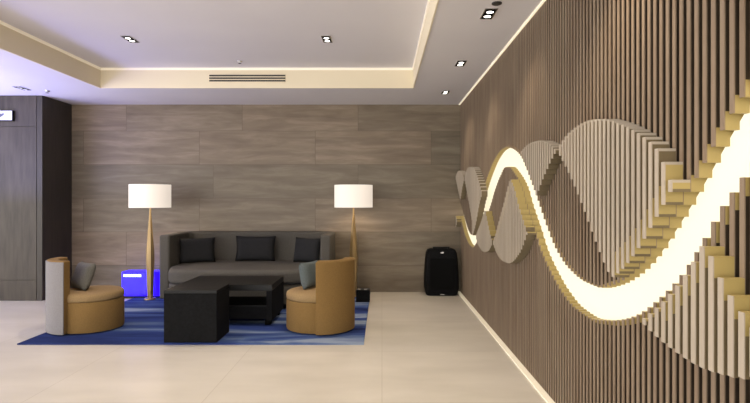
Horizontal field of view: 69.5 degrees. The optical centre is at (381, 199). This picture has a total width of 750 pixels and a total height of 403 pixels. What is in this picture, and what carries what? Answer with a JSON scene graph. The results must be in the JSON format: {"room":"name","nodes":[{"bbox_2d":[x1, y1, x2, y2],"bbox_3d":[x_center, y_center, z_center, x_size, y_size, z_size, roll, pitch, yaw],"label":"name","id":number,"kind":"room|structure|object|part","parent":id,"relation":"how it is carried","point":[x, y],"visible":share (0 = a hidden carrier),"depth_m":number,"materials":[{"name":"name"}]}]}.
{"room":"lobby","nodes":[
{"label":"lobby","id":0,"kind":"room"},
{"bbox_2d":[0,0,427,67],"bbox_3d":[-1.562,-1.725,3.675,3.925,0.150,6.150,0,0,0],"label":"ceiling","id":1,"kind":"structure","parent":0,"point":[170,33],"depth_m":5.26,"materials":[{"name":"paint"}]},
{"bbox_2d":[121,36,139,42],"bbox_3d":[-2.580,-1.645,5.530,0.096,0.010,0.230,0,0,0],"label":"recessed light","id":2,"kind":"object","parent":1,"relation":"in","point":[130,39],"visible":1,"depth_m":5.54,"materials":[{"name":"silver metal"}]},
{"bbox_2d":[321,36,332,42],"bbox_3d":[-0.565,-1.645,5.530,0.096,0.010,0.230,0,0,0],"label":"recessed light","id":3,"kind":"object","parent":1,"relation":"in","point":[326,39],"visible":1,"depth_m":5.54,"materials":[{"name":"silver metal"}]},
{"bbox_2d":[72,105,463,291],"bbox_3d":[-1.770,-0.200,7.980,6.160,3.100,0.120,0,0,0],"label":"wall","id":4,"kind":"structure","parent":0,"point":[226,167],"depth_m":7.92,"materials":[{"name":"stone"}]},
{"bbox_2d":[0,0,541,104],"bbox_3d":[-3.595,-1.600,2.460,9.810,0.400,10.920,0,0,0],"label":"ceiling","id":5,"kind":"structure","parent":0,"point":[458,32],"depth_m":6.38,"materials":[{"name":"paint"}]},
{"bbox_2d":[12,86,29,89],"bbox_3d":[-4.500,-1.395,6.750,0.096,0.010,0.230,0,0,0],"label":"recessed light","id":6,"kind":"object","parent":5,"relation":"in","point":[18,87],"visible":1,"depth_m":6.72,"materials":[{"name":"silver metal"}]},
{"bbox_2d":[0,0,438,87],"bbox_3d":[-1.562,-1.508,3.675,3.925,0.224,6.150,0,0,0],"label":"trim","id":7,"kind":"structure","parent":5,"relation":"attached to","point":[14,42],"depth_m":6.74,"materials":[{"name":"beige paint"}]},
{"bbox_2d":[209,74,284,82],"bbox_3d":[-1.680,-1.518,6.730,0.950,0.107,0.014,0,0,0],"label":"air vent","id":8,"kind":"object","parent":7,"relation":"attached to","point":[213,78],"visible":1,"depth_m":6.73,"materials":[{"name":"grey metal"}]},
{"bbox_3d":[-1.680,-1.566,6.728,0.950,0.011,0.010,0,0,0],"label":"blade","id":9,"kind":"part","parent":8,"relation":"part of","materials":[{"name":"beige paint"}]},
{"bbox_3d":[-1.680,-1.534,6.728,0.950,0.011,0.010,0,0,0],"label":"blade","id":10,"kind":"part","parent":8,"relation":"part of","materials":[{"name":"beige paint"}]},
{"bbox_3d":[-1.680,-1.502,6.728,0.950,0.011,0.010,0,0,0],"label":"blade","id":11,"kind":"part","parent":8,"relation":"part of","materials":[{"name":"beige paint"}]},
{"bbox_3d":[-1.680,-1.470,6.728,0.950,0.011,0.010,0,0,0],"label":"blade","id":12,"kind":"part","parent":8,"relation":"part of","materials":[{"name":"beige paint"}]},
{"bbox_2d":[441,90,449,93],"bbox_3d":[0.820,-1.395,7.000,0.096,0.010,0.230,0,0,0],"label":"recessed light","id":13,"kind":"object","parent":5,"relation":"in","point":[443,91],"visible":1,"depth_m":6.95,"materials":[{"name":"silver metal"}]},
{"bbox_2d":[455,60,466,65],"bbox_3d":[0.805,-1.395,5.520,0.096,0.010,0.230,0,0,0],"label":"recessed light","id":14,"kind":"object","parent":5,"relation":"in","point":[459,62],"visible":1,"depth_m":5.49,"materials":[{"name":"silver metal"}]},
{"bbox_2d":[480,8,497,18],"bbox_3d":[0.800,-1.395,4.050,0.096,0.010,0.230,0,0,0],"label":"recessed light","id":15,"kind":"object","parent":5,"relation":"in","point":[488,13],"visible":1,"depth_m":4.03,"materials":[{"name":"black metal"}]},
{"bbox_2d":[492,1,501,5],"bbox_3d":[0.815,-1.393,3.835,0.072,0.012,0.072,0,0,0],"label":"smoke detector","id":16,"kind":"object","parent":5,"relation":"attached to","point":[495,3],"visible":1,"depth_m":3.81,"materials":[{"name":"grey plastic"}]},
{"bbox_2d":[0,292,546,402],"bbox_3d":[-3.595,1.400,2.510,9.810,0.100,11.020,0,0,0],"label":"floor","id":17,"kind":"structure","parent":0,"point":[418,347],"depth_m":4.33,"materials":[{"name":"tile"}]},
{"bbox_2d":[17,297,368,344],"bbox_3d":[-1.785,1.344,6.455,3.230,0.012,2.850,0,0,0],"label":"area rug","id":18,"kind":"object","parent":17,"relation":"on","point":[143,324],"visible":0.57,"depth_m":5.41,"materials":[{"name":"blue carpet"}]},
{"bbox_2d":[46,257,124,334],"bbox_3d":[-3.088,0.970,5.641,0.724,0.734,0.648,0,0,-33],"label":"barrel chair","id":19,"kind":"object","parent":18,"relation":"on","point":[99,308],"visible":0.99,"depth_m":5.36,"materials":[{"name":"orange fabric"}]},
{"bbox_3d":[-3.330,0.968,5.484,0.147,0.711,0.568,0,0,-33],"label":"panel","id":20,"kind":"part","parent":19,"relation":"part of","materials":[{"name":"grey fabric"}]},
{"bbox_3d":[-3.303,0.964,5.502,0.193,0.723,0.538,0,0,-33],"label":"backrest","id":21,"kind":"part","parent":19,"relation":"part of","materials":[{"name":"yellow fabric"}]},
{"bbox_2d":[71,261,95,290],"bbox_3d":[-3.130,0.793,5.658,0.330,0.273,0.165,0,0,38],"label":"throw pillow","id":22,"kind":"object","parent":19,"relation":"on","point":[83,275],"visible":1,"depth_m":5.58,"materials":[{"name":"grey fabric"}]},
{"bbox_2d":[67,285,124,302],"bbox_3d":[-3.057,0.975,5.662,0.648,0.089,0.648,0,0,-33],"label":"seat cushion","id":23,"kind":"object","parent":19,"relation":"on","point":[96,293],"depth_m":5.49,"materials":[{"name":"orange fabric"}]},
{"bbox_3d":[-3.057,1.174,5.662,0.644,0.303,0.644,0,0,-33],"label":"seat","id":24,"kind":"part","parent":19,"relation":"part of","materials":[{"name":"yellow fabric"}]},
{"bbox_2d":[122,270,159,297],"bbox_3d":[-3.280,1.160,7.498,0.580,0.354,0.204,0,0,0],"label":"box","id":25,"kind":"object","parent":18,"relation":"on","point":[134,283],"visible":0.68,"depth_m":7.40,"materials":[{"name":"blue plastic"}]},
{"bbox_2d":[128,184,170,299],"bbox_3d":[-3.125,0.565,7.280,0.530,1.544,0.530,0,0,0],"label":"floor lamp","id":26,"kind":"object","parent":18,"relation":"on","point":[149,196],"visible":1,"depth_m":7.14,"materials":[{"name":"white fabric"}]},
{"bbox_3d":[-3.125,-0.052,7.280,0.530,0.310,0.530,0,0,0],"label":"lamp shade","id":27,"kind":"part","parent":26,"relation":"part of","materials":[{"name":"beige fabric"}]},
{"bbox_3d":[-3.125,0.703,7.280,0.116,1.230,0.100,0,0,0],"label":"stem","id":28,"kind":"part","parent":26,"relation":"part of","materials":[{"name":"gold metal"}]},
{"bbox_2d":[164,283,228,342],"bbox_3d":[-1.798,1.092,5.272,0.500,0.490,0.424,0,0,0],"label":"ottoman","id":29,"kind":"object","parent":18,"relation":"on","point":[193,312],"visible":1,"depth_m":5.06,"materials":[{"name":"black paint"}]},
{"bbox_2d":[183,276,283,324],"bbox_3d":[-1.665,1.117,6.060,1.000,0.440,0.680,0,0,0],"label":"coffee table","id":30,"kind":"object","parent":18,"relation":"on","point":[267,307],"visible":0.52,"depth_m":5.88,"materials":[{"name":"black paint"}]},
{"bbox_2d":[229,296,265,318],"bbox_3d":[-1.665,1.202,6.060,0.879,0.130,0.620,0,0,0],"label":"shelf","id":31,"kind":"object","parent":30,"relation":"attached to","point":[240,307],"depth_m":5.75,"materials":[{"name":"black wood"}]},
{"bbox_3d":[-1.195,1.123,6.060,0.060,0.320,0.680,0,0,0],"label":"panel","id":32,"kind":"part","parent":30,"relation":"part of","materials":[{"name":"black wood"}]},
{"bbox_2d":[160,231,334,304],"bbox_3d":[-1.768,0.895,7.195,2.205,0.884,1.290,0,0,0],"label":"sofa","id":33,"kind":"object","parent":18,"relation":"on","point":[172,273],"visible":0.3,"depth_m":7.03,"materials":[{"name":"fabric"}]},
{"bbox_2d":[179,237,215,263],"bbox_3d":[-2.512,0.683,7.354,0.470,0.336,0.151,0,0,-26],"label":"throw pillow","id":34,"kind":"object","parent":33,"relation":"on","point":[195,249],"visible":1,"depth_m":7.30,"materials":[{"name":"fabric"}]},
{"bbox_3d":[-1.768,1.157,7.135,1.935,0.240,1.130,0,0,0],"label":"seat","id":35,"kind":"part","parent":33,"relation":"part of","materials":[{"name":"fabric"}]},
{"bbox_2d":[168,260,306,283],"bbox_3d":[-1.768,0.943,7.125,1.935,0.180,1.150,0,0,0],"label":"seat cushion","id":36,"kind":"object","parent":33,"relation":"on","point":[178,273],"depth_m":6.63,"materials":[{"name":"fabric"}]},
{"bbox_2d":[235,236,275,260],"bbox_3d":[-1.770,0.678,7.558,0.560,0.346,0.152,0,0,0],"label":"throw pillow","id":37,"kind":"object","parent":33,"relation":"on","point":[248,248],"visible":1,"depth_m":7.50,"materials":[{"name":"fabric"}]},
{"bbox_2d":[293,237,319,261],"bbox_3d":[-1.021,0.683,7.363,0.450,0.336,0.151,0,0,32],"label":"throw pillow","id":38,"kind":"object","parent":33,"relation":"on","point":[306,249],"visible":0.96,"depth_m":7.30,"materials":[{"name":"fabric"}]},
{"bbox_2d":[286,257,354,334],"bbox_3d":[-0.647,0.970,5.641,0.724,0.734,0.648,0,0,38],"label":"barrel chair","id":39,"kind":"object","parent":18,"relation":"on","point":[327,307],"visible":1,"depth_m":5.36,"materials":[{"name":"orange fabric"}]},
{"bbox_2d":[286,286,315,302],"bbox_3d":[-0.676,0.975,5.665,0.648,0.089,0.648,0,0,38],"label":"seat cushion","id":40,"kind":"object","parent":39,"relation":"on","point":[297,294],"depth_m":5.43,"materials":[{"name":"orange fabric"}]},
{"bbox_3d":[-0.676,1.174,5.665,0.644,0.303,0.644,0,0,38],"label":"seat","id":41,"kind":"part","parent":39,"relation":"part of","materials":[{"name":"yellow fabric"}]},
{"bbox_2d":[299,260,316,288],"bbox_3d":[-0.760,0.792,5.743,0.142,0.274,0.320,0,0,28],"label":"throw pillow","id":42,"kind":"object","parent":39,"relation":"on","point":[307,271],"visible":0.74,"depth_m":5.63,"materials":[{"name":"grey fabric"}]},
{"bbox_3d":[-0.445,0.964,5.484,0.193,0.723,0.538,0,0,38],"label":"backrest","id":43,"kind":"part","parent":39,"relation":"part of","materials":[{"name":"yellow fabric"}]},
{"bbox_3d":[-0.419,0.968,5.464,0.147,0.711,0.568,0,0,38],"label":"panel","id":44,"kind":"part","parent":39,"relation":"part of","materials":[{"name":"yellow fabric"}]},
{"bbox_2d":[334,185,372,296],"bbox_3d":[-0.395,0.565,7.500,0.530,1.544,0.530,0,0,-17],"label":"floor lamp","id":45,"kind":"object","parent":18,"relation":"on","point":[345,196],"visible":0.77,"depth_m":7.31,"materials":[{"name":"white fabric"}]},
{"bbox_3d":[-0.395,-0.052,7.500,0.530,0.310,0.530,0,0,-17],"label":"lamp shade","id":46,"kind":"part","parent":45,"relation":"part of","materials":[{"name":"beige fabric"}]},
{"bbox_3d":[-0.395,0.703,7.500,0.116,1.230,0.100,0,0,-17],"label":"stem","id":47,"kind":"part","parent":45,"relation":"part of","materials":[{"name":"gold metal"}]},
{"bbox_2d":[356,288,369,301],"bbox_3d":[-0.250,1.254,7.150,0.180,0.166,0.160,0,0,0],"label":"box","id":48,"kind":"object","parent":18,"relation":"on","point":[362,294],"visible":1,"depth_m":7.07,"materials":[{"name":"black paint"}]},
{"bbox_3d":[-0.250,1.183,7.150,0.176,0.008,0.156,0,0,0],"label":"lid","id":49,"kind":"part","parent":48,"relation":"part of","materials":[{"name":"black paint"}]},
{"bbox_2d":[424,247,458,295],"bbox_3d":[0.845,1.008,7.715,0.480,0.679,0.301,0,0,0],"label":"suitcase","id":50,"kind":"object","parent":17,"relation":"on","point":[441,274],"visible":1,"depth_m":7.58,"materials":[{"name":"black plastic"}]},
{"bbox_2d":[430,258,453,289],"bbox_3d":[0.845,1.040,7.569,0.340,0.440,0.010,0,0,0],"label":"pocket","id":51,"kind":"object","parent":50,"relation":"attached to","point":[441,269],"depth_m":7.56,"materials":[{"name":"black fabric"}]},
{"bbox_2d":[460,0,749,402],"bbox_3d":[1.228,-0.025,2.460,0.165,2.750,10.920,0,0,0],"label":"wall","id":52,"kind":"structure","parent":0,"point":[678,70],"depth_m":2.91,"materials":[{"name":"brown wood"}]},
{"bbox_2d":[459,0,545,104],"bbox_3d":[1.134,-1.395,2.459,0.018,0.007,10.918,0,0,0],"label":"trim","id":53,"kind":"structure","parent":52,"relation":"attached to","point":[543,1],"depth_m":4.80,"materials":[{"name":"beige paint"}]},
{"bbox_2d":[458,291,554,402],"bbox_3d":[1.120,1.344,2.459,0.046,0.012,10.918,0,0,0],"label":"baseboard","id":54,"kind":"structure","parent":52,"relation":"attached to","point":[541,391],"depth_m":4.59,"materials":[{"name":"beige"}]},
{"bbox_2d":[456,113,749,378],"bbox_3d":[1.144,0.075,4.407,0.138,1.162,7.006,0,0,0],"label":"relief","id":55,"kind":"object","parent":52,"relation":"attached to","point":[629,182],"visible":0.96,"depth_m":2.32,"materials":[{"name":"beige wood"}]},
{"bbox_3d":[-6.530,-0.025,7.631,3.940,2.750,0.778,0,0,0],"label":"wall","id":56,"kind":"structure","parent":0,"visible":0},
{"bbox_2d":[0,110,14,120],"bbox_3d":[-5.210,-1.125,7.206,0.584,0.140,0.048,0,0,0],"label":"exit sign","id":57,"kind":"object","parent":56,"relation":"attached to","point":[5,115],"visible":1,"depth_m":7.18,"materials":[{"name":"white plastic"}]},
{"bbox_2d":[0,95,36,300],"bbox_3d":[-6.564,-0.025,7.236,3.872,2.750,0.012,0,0,0],"label":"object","id":58,"kind":"structure","parent":56,"relation":"attached to","point":[18,138],"depth_m":7.23,"materials":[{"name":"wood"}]},
{"bbox_2d":[37,95,71,300],"bbox_3d":[-4.585,-0.025,7.575,0.070,2.750,0.690,0,0,0],"label":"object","id":59,"kind":"structure","parent":56,"relation":"attached to","point":[54,117],"depth_m":7.48,"materials":[{"name":"brown wood"}]}
]}

